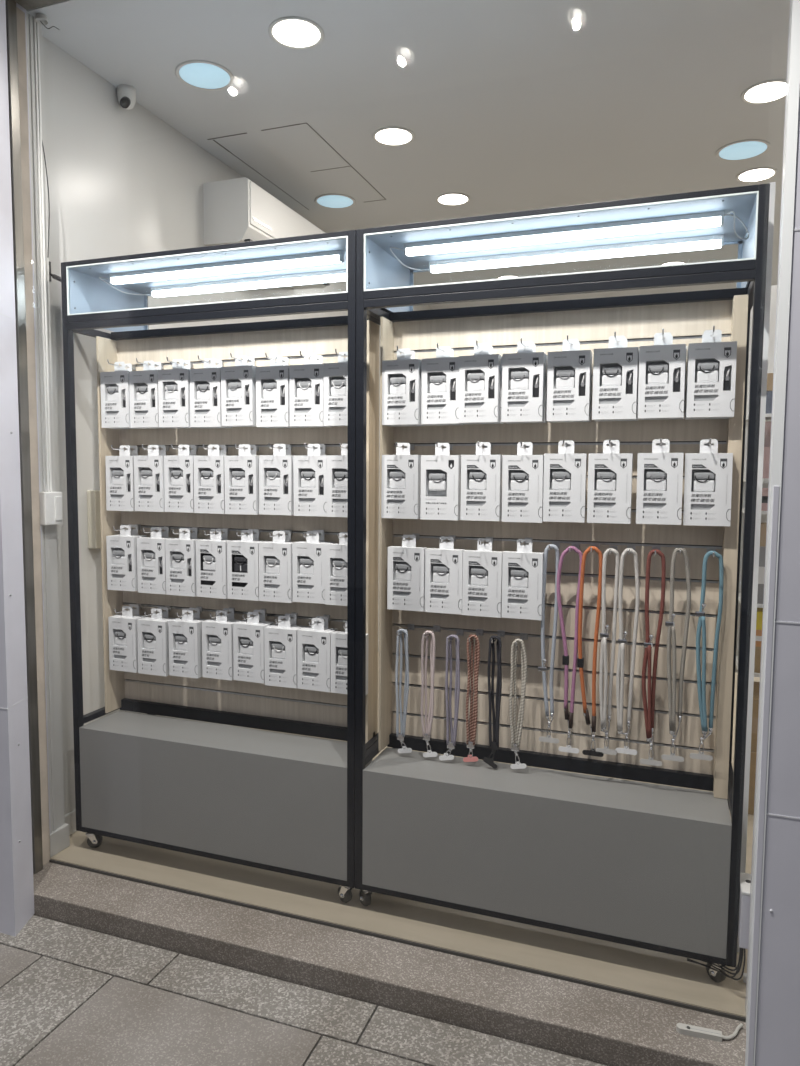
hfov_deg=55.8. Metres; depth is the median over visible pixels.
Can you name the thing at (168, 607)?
hook
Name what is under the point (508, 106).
ceiling
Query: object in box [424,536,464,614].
carton
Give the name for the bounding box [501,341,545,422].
carton
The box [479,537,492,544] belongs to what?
hook
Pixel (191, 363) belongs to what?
hook
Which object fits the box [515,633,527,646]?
hook
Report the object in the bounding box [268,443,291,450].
hook
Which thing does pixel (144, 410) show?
carton
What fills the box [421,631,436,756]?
strap
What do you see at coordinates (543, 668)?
strap
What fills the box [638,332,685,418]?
carton
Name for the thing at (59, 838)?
baseboard
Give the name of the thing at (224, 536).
carton
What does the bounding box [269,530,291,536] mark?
hook
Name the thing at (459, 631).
hook
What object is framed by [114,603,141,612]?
hook
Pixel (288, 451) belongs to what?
carton
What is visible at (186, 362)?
carton
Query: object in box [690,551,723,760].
strap
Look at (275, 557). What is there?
carton
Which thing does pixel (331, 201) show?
recessed light
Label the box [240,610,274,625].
carton
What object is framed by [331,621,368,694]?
carton
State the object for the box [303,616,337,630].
carton
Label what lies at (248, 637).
carton
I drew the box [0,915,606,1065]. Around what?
floor
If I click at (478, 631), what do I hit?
hook
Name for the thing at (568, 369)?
carton
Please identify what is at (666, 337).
carton
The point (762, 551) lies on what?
products
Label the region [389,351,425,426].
carton
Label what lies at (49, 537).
trim
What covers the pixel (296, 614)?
hook
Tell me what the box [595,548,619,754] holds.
strap
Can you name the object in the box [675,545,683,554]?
hook
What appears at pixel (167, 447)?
hook
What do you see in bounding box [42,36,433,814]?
wall
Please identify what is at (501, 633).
hook
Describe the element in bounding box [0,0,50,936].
wall
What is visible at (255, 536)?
carton
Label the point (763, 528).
products
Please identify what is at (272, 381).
carton
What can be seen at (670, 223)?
light
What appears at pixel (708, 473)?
carton
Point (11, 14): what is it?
trim
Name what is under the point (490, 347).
carton
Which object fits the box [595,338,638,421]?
carton
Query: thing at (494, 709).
strap
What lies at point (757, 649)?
products
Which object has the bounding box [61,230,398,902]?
display cabinet
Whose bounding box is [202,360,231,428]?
carton
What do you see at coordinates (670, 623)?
strap
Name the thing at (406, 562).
carton
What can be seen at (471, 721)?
strap
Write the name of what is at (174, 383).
carton
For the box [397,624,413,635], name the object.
hook
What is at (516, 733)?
strap
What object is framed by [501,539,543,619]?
carton
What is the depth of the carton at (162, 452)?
2.75 m
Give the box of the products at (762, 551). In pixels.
[757,546,765,603]
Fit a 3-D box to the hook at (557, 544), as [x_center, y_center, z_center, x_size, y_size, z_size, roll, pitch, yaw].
[0.458,0.042,2.263,0.024,0.020,0.137,2,5,20]
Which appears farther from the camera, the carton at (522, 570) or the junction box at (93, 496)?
the junction box at (93, 496)
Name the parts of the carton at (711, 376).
case lid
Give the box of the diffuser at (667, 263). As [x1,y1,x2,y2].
[663,262,682,264]
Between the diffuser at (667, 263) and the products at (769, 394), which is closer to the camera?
the products at (769, 394)
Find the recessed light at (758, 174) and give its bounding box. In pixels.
[736,167,777,182]
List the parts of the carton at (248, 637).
case lid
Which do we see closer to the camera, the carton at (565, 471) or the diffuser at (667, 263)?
the carton at (565, 471)
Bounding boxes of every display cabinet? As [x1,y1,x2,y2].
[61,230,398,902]
[355,183,769,982]
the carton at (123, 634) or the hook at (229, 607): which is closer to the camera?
the hook at (229, 607)
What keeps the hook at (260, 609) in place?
attached to the display cabinet at (284, 803)
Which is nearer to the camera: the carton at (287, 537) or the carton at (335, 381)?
the carton at (335, 381)
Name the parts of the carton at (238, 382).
case lid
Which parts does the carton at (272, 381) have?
case lid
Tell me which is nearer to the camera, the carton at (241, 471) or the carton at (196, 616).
the carton at (241, 471)
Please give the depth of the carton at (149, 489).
2.70 m
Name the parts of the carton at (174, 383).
case lid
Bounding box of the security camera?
[117,84,135,109]
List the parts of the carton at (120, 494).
case lid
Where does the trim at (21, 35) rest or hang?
attached to the wall at (121, 181)
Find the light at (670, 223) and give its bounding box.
[366,194,756,311]
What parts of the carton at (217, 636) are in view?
case lid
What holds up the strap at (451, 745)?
on the display cabinet at (655, 867)
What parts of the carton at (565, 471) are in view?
case lid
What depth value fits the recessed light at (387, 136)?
3.40 m
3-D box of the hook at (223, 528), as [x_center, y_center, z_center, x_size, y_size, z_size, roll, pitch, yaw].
[-0.650,-0.003,2.661,0.024,0.020,0.137,2,5,20]
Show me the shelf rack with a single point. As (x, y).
(772, 325)
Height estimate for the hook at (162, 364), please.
0.020 m
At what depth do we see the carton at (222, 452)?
2.67 m
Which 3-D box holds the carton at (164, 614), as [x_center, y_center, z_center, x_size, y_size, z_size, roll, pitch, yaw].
[-0.888,0.395,2.801,0.121,0.239,0.035,2,5,20]
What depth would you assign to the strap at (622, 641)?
2.19 m
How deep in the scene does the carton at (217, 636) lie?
2.66 m
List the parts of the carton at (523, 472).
case lid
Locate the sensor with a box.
[35,13,59,29]
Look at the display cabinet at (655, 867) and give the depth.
2.24 m
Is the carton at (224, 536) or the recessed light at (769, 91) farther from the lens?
the recessed light at (769, 91)
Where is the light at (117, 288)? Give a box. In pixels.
[69,238,390,331]
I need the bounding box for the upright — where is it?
[737,182,775,951]
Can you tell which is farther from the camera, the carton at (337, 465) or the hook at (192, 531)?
the hook at (192, 531)
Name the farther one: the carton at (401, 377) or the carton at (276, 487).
the carton at (276, 487)
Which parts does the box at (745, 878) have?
lid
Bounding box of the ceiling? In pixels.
[26,0,789,308]
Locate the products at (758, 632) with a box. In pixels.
[755,630,761,646]
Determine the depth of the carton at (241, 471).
2.57 m
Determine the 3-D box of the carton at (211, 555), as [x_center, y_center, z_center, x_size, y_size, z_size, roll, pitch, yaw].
[-0.656,0.107,2.654,0.122,0.240,0.035,2,5,21]
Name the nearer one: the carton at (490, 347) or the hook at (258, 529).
the carton at (490, 347)
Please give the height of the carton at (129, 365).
0.239 m
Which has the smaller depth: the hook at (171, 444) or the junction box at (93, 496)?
the hook at (171, 444)
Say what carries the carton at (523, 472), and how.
hanging from the hook
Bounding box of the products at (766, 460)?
[763,447,769,477]
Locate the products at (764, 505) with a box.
[761,488,767,510]
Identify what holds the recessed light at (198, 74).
in the ceiling
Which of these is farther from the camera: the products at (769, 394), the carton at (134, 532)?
the products at (769, 394)
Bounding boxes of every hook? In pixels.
[107,359,135,369]
[111,445,138,451]
[113,524,140,530]
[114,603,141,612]
[136,358,163,368]
[142,444,168,450]
[143,526,169,532]
[144,606,170,615]
[167,357,192,367]
[171,444,197,450]
[172,527,198,533]
[177,607,201,616]
[198,355,222,366]
[203,444,227,450]
[204,528,228,534]
[210,607,234,617]
[230,353,254,364]
[235,444,258,450]
[236,529,259,535]
[243,609,265,618]
[265,353,288,363]
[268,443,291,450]
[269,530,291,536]
[275,612,297,623]
[304,443,325,450]
[309,615,329,625]
[396,442,413,449]
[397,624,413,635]
[402,533,419,540]
[424,625,439,637]
[436,442,452,449]
[439,535,455,542]
[448,629,463,641]
[469,629,482,641]
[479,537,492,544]
[491,630,504,642]
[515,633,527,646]
[520,538,532,545]
[549,542,559,550]
[569,543,579,551]
[590,544,599,552]
[609,546,617,554]
[627,545,634,554]
[652,546,660,555]
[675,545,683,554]
[704,438,712,446]
[707,548,715,557]
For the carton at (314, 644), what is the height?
0.240 m
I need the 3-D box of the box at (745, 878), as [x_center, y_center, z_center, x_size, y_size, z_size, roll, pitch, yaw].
[0.927,1.002,2.003,0.052,0.154,0.106,2,5,20]
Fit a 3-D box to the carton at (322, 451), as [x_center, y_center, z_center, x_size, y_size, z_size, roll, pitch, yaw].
[-0.279,-0.180,2.541,0.121,0.239,0.035,2,5,20]
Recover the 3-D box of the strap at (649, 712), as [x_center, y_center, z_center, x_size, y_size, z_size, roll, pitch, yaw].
[0.729,0.361,2.168,0.064,0.630,0.027,2,5,20]
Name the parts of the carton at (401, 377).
case lid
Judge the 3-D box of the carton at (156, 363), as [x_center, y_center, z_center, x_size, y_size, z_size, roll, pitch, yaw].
[-0.893,-0.500,2.737,0.121,0.239,0.035,2,5,19]
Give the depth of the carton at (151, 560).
2.73 m
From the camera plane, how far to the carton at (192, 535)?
2.74 m
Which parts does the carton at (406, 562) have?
case lid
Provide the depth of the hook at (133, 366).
2.77 m
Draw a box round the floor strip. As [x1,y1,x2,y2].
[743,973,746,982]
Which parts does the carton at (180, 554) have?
case lid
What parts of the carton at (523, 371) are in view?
case lid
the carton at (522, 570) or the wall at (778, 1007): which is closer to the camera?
the wall at (778, 1007)
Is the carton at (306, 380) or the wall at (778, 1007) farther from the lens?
the carton at (306, 380)
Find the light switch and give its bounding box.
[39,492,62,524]
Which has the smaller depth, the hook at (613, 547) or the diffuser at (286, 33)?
the hook at (613, 547)
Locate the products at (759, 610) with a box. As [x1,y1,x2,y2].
[756,608,762,629]
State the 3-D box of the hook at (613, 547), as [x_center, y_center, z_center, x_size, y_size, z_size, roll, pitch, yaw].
[0.619,0.052,2.206,0.024,0.020,0.137,2,5,20]
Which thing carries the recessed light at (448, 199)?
in the ceiling
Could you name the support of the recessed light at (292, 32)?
in the ceiling
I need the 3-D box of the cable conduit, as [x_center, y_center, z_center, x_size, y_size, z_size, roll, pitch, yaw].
[-1.234,-0.938,2.599,0.018,1.590,0.020,2,5,20]
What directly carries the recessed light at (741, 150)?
in the ceiling
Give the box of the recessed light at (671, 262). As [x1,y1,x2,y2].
[660,261,686,264]
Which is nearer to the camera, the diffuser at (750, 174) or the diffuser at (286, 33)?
the diffuser at (286, 33)
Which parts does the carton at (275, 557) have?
case lid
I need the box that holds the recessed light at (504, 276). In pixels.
[496,275,519,278]
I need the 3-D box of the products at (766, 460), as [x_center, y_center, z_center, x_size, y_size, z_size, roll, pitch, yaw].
[1.492,-0.285,3.071,0.110,0.126,0.125,2,5,20]
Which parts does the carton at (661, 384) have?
case lid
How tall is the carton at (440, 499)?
0.239 m
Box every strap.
[395,629,411,752]
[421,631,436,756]
[439,635,459,759]
[463,635,479,761]
[483,636,501,768]
[509,639,526,768]
[538,544,559,742]
[556,546,582,752]
[577,546,603,756]
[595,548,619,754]
[616,548,639,754]
[640,549,665,765]
[661,548,690,761]
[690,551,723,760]
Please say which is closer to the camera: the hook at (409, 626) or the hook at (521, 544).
the hook at (521, 544)
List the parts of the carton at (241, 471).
case lid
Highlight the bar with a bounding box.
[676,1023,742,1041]
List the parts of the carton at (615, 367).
case lid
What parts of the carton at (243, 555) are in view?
case lid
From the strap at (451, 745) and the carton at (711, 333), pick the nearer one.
the carton at (711, 333)
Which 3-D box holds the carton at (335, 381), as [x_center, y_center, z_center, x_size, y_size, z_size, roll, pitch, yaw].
[-0.186,-0.467,2.443,0.124,0.240,0.035,2,5,19]
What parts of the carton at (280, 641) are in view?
case lid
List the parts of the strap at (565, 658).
cord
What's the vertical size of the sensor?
0.051 m
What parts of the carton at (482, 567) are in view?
case lid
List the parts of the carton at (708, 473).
case lid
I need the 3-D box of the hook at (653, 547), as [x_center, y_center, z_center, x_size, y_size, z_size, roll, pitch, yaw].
[0.733,0.054,2.164,0.024,0.020,0.137,2,5,20]
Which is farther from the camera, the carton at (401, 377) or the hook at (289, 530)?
the hook at (289, 530)
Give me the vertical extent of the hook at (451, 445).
0.020 m
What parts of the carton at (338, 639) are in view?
case lid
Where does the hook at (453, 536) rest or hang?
attached to the display cabinet at (655, 867)
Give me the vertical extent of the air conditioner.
0.287 m
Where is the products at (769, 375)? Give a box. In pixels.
[767,373,772,390]
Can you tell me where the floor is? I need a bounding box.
[50,652,759,1016]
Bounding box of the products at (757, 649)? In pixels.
[754,647,760,672]
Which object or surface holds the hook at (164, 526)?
attached to the display cabinet at (284, 803)
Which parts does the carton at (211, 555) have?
case lid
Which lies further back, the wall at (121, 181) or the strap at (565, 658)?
the wall at (121, 181)
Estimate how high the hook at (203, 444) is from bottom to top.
0.020 m
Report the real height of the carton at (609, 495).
0.239 m
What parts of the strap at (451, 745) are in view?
cord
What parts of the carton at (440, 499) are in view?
case lid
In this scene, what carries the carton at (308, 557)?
hanging from the hook
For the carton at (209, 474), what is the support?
hanging from the hook at (203, 444)
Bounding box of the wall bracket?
[49,261,60,281]
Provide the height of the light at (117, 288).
0.178 m
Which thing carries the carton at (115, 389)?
hanging from the hook at (133, 366)
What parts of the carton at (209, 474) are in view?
case lid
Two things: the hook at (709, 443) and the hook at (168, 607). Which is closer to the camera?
the hook at (709, 443)
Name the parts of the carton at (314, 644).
case lid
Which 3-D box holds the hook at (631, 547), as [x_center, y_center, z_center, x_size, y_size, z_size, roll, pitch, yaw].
[0.667,0.052,2.188,0.024,0.020,0.137,2,5,20]
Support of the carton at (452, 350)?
hanging from the hook
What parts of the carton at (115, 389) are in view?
case lid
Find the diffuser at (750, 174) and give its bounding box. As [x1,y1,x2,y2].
[739,169,774,180]
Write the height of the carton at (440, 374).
0.240 m
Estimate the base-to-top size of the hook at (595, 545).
0.020 m
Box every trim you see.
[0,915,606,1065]
[5,0,64,873]
[16,7,49,864]
[26,11,64,832]
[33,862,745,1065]
[49,859,745,1021]
[745,0,799,1065]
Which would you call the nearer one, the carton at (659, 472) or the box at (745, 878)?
the box at (745, 878)
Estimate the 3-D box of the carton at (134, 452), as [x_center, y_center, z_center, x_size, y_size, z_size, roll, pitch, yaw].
[-1.000,-0.205,2.799,0.121,0.239,0.035,2,5,19]
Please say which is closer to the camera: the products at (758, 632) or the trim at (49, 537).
the trim at (49, 537)
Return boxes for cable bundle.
[687,948,745,980]
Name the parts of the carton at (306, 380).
case lid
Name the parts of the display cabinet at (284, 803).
post, post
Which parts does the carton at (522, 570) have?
case lid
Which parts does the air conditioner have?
panel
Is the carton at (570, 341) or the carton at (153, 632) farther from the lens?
the carton at (153, 632)
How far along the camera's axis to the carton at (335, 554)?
2.47 m
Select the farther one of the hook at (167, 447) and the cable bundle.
the hook at (167, 447)
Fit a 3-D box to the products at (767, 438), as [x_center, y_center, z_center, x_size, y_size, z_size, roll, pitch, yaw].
[1.488,-0.398,3.063,0.100,0.100,0.125,2,5,20]
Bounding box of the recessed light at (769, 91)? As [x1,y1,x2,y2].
[741,79,786,104]
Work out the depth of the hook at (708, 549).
2.17 m
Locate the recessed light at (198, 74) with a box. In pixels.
[175,60,233,90]
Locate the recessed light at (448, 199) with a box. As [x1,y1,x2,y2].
[436,193,469,205]
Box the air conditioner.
[203,177,329,289]
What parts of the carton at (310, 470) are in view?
case lid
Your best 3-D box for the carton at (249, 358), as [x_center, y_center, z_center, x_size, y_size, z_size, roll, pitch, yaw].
[-0.530,-0.488,2.606,0.121,0.239,0.035,2,5,19]
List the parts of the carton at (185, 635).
case lid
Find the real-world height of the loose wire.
0.430 m
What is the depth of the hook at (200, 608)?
2.74 m
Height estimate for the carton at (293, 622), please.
0.239 m
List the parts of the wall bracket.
plate, rod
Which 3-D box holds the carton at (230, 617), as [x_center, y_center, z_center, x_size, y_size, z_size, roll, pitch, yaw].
[-0.622,0.391,2.707,0.121,0.239,0.035,2,5,19]
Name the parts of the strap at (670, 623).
cord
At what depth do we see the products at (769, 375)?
2.99 m
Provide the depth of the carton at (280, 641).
2.57 m
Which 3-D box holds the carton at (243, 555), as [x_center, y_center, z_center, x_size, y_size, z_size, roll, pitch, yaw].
[-0.536,0.110,2.611,0.122,0.240,0.035,2,5,19]
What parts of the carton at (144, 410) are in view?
case lid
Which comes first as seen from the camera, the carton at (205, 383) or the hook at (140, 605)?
the carton at (205, 383)
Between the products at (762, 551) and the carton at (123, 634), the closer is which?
the carton at (123, 634)
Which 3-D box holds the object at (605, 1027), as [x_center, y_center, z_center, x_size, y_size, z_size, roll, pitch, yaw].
[-0.056,1.300,2.185,8.000,0.148,0.183,2,5,20]
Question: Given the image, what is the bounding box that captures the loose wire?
[42,141,49,257]
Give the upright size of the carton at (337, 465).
0.239 m
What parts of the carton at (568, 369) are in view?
case lid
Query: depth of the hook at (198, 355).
2.61 m
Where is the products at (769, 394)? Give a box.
[766,391,772,413]
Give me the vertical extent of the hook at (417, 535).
0.020 m
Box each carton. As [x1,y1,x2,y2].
[100,361,130,427]
[105,445,134,510]
[106,525,139,590]
[108,606,140,672]
[109,363,140,428]
[117,604,147,617]
[119,524,146,537]
[129,360,161,427]
[130,446,137,455]
[134,445,164,511]
[137,527,169,594]
[137,608,168,675]
[141,362,160,428]
[144,607,175,619]
[148,527,172,538]
[158,359,189,427]
[158,445,165,455]
[164,445,193,512]
[165,528,196,596]
[168,609,202,678]
[172,361,193,428]
[173,528,202,539]
[176,607,208,620]
[189,445,199,455]
[190,358,224,427]
[194,445,224,513]
[196,529,226,598]
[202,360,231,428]
[202,610,235,680]
[203,528,232,540]
[209,608,241,621]
[219,445,225,455]
[221,355,256,426]
[224,444,258,514]
[227,530,258,600]
[233,529,265,541]
[233,612,268,683]
[235,357,255,426]
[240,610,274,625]
[244,445,255,454]
[256,355,290,427]
[259,444,294,514]
[259,531,292,602]
[264,616,300,687]
[266,530,292,542]
[268,357,298,427]
[271,613,305,627]
[279,444,296,455]
[289,354,326,426]
[292,531,327,603]
[293,444,326,516]
[297,618,333,691]
[299,530,334,543]
[300,355,332,427]
[303,444,324,455]
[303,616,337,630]
[323,352,347,425]
[325,532,346,605]
[327,444,347,516]
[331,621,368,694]
[381,443,420,518]
[382,348,421,425]
[387,535,426,611]
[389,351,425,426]
[420,443,460,519]
[421,346,461,424]
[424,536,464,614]
[426,348,463,425]
[459,343,500,423]
[460,442,502,520]
[462,538,502,617]
[463,346,503,423]
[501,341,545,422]
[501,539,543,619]
[502,442,543,522]
[507,343,547,423]
[542,440,586,522]
[546,339,591,421]
[550,341,591,422]
[587,440,632,523]
[592,335,638,419]
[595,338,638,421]
[636,439,683,524]
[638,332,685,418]
[639,335,686,419]
[683,439,732,525]
[685,333,731,419]
[686,329,736,417]
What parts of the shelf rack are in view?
shelf, shelf, shelf, shelf, shelf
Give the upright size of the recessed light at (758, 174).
0.006 m
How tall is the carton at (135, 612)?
0.239 m
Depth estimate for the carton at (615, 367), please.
2.15 m
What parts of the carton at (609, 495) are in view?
case lid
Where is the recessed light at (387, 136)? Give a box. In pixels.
[372,127,414,145]
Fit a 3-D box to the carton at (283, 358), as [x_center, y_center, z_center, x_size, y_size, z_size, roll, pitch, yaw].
[-0.407,-0.478,2.567,0.121,0.239,0.035,2,5,20]
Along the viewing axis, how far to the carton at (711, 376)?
2.06 m
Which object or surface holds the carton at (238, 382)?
hanging from the hook at (230, 353)
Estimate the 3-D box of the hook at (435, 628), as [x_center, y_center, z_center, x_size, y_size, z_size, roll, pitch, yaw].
[0.098,0.318,2.414,0.024,0.020,0.137,2,5,20]
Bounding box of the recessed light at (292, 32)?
[268,16,323,49]
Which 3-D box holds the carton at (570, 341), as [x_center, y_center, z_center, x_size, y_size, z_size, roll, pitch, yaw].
[0.505,-0.450,2.239,0.121,0.239,0.035,2,5,20]
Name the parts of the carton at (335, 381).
case lid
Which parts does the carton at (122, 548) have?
case lid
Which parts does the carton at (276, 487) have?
case lid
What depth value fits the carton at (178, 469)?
2.66 m
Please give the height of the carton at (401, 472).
0.239 m
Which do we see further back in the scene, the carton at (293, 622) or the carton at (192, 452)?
the carton at (192, 452)
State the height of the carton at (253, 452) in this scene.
0.239 m
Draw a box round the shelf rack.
[735,285,776,676]
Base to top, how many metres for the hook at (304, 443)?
0.020 m
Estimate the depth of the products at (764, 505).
3.02 m
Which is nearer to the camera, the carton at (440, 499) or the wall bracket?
the carton at (440, 499)
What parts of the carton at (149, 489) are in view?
case lid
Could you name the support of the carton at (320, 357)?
hanging from the hook
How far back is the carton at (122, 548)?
2.77 m
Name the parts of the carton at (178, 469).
case lid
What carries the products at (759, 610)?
on the products at (758, 632)
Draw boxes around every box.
[87,490,100,548]
[738,872,750,948]
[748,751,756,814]
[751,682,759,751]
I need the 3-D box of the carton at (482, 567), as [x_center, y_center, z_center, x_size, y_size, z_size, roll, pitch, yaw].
[0.256,0.137,2.329,0.123,0.240,0.035,2,5,19]
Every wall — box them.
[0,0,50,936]
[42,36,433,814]
[745,0,799,1065]
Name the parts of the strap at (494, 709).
cord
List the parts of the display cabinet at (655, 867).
post, post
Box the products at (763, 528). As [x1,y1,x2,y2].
[760,523,766,546]
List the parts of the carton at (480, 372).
case lid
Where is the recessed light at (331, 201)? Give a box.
[314,194,355,208]
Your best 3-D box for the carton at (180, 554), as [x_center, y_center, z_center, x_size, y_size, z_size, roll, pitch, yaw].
[-0.778,0.103,2.700,0.123,0.240,0.035,2,5,21]
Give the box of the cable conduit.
[33,17,51,491]
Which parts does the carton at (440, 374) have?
case lid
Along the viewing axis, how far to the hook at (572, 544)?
2.30 m
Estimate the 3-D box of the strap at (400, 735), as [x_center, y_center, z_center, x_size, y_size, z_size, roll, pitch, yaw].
[0.013,0.513,2.442,0.057,0.412,0.020,2,5,20]
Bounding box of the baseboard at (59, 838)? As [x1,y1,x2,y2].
[50,640,378,856]
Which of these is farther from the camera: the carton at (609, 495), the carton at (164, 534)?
the carton at (164, 534)
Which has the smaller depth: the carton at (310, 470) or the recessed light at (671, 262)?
the carton at (310, 470)
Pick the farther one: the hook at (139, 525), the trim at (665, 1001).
the hook at (139, 525)
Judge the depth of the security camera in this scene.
2.97 m
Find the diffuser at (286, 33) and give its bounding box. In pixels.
[273,20,319,46]
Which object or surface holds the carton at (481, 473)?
hanging from the hook
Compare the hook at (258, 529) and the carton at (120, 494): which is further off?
the carton at (120, 494)
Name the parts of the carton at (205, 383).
case lid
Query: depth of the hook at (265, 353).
2.53 m
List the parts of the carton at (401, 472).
case lid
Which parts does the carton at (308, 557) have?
case lid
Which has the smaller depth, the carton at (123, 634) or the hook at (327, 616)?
the hook at (327, 616)
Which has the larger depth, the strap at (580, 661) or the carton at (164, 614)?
the carton at (164, 614)
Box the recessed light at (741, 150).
[716,139,770,160]
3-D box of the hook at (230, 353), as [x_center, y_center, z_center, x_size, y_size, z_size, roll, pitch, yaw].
[-0.541,-0.594,2.577,0.024,0.020,0.137,2,5,20]
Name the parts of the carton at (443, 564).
case lid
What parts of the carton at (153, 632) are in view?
case lid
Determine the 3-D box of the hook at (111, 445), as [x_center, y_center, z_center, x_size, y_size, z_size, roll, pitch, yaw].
[-1.011,-0.310,2.768,0.024,0.020,0.137,2,5,20]
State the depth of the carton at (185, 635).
2.70 m
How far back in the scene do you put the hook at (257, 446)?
2.63 m
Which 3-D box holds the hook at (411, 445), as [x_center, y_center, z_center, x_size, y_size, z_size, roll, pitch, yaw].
[0.012,-0.276,2.401,0.024,0.020,0.137,2,5,20]
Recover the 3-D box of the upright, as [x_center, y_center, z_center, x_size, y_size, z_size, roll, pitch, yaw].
[1.010,0.135,2.159,0.016,2.170,0.100,2,5,20]
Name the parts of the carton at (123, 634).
case lid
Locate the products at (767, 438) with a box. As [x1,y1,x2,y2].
[764,421,770,446]
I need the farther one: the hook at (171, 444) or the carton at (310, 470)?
the hook at (171, 444)
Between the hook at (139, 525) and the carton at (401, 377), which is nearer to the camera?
the carton at (401, 377)
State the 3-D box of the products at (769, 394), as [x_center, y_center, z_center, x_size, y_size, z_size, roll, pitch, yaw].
[1.486,-0.523,3.055,0.105,0.090,0.125,2,5,20]
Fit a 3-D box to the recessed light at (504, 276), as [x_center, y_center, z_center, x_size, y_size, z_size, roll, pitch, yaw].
[0.841,-1.970,5.847,0.192,0.006,0.192,2,5,20]
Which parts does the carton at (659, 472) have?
case lid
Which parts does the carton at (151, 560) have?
case lid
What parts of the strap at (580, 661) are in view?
cord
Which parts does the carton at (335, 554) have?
case lid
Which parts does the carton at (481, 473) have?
case lid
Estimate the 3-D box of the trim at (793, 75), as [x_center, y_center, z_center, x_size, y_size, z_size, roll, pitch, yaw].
[0.858,-0.184,1.741,0.022,3.030,0.224,2,5,20]
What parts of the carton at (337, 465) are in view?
case lid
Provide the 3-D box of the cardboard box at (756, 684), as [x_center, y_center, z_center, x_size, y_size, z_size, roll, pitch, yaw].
[1.583,0.777,3.177,0.280,0.220,0.292,2,5,20]
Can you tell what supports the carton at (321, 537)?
hanging from the hook
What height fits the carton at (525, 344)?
0.239 m

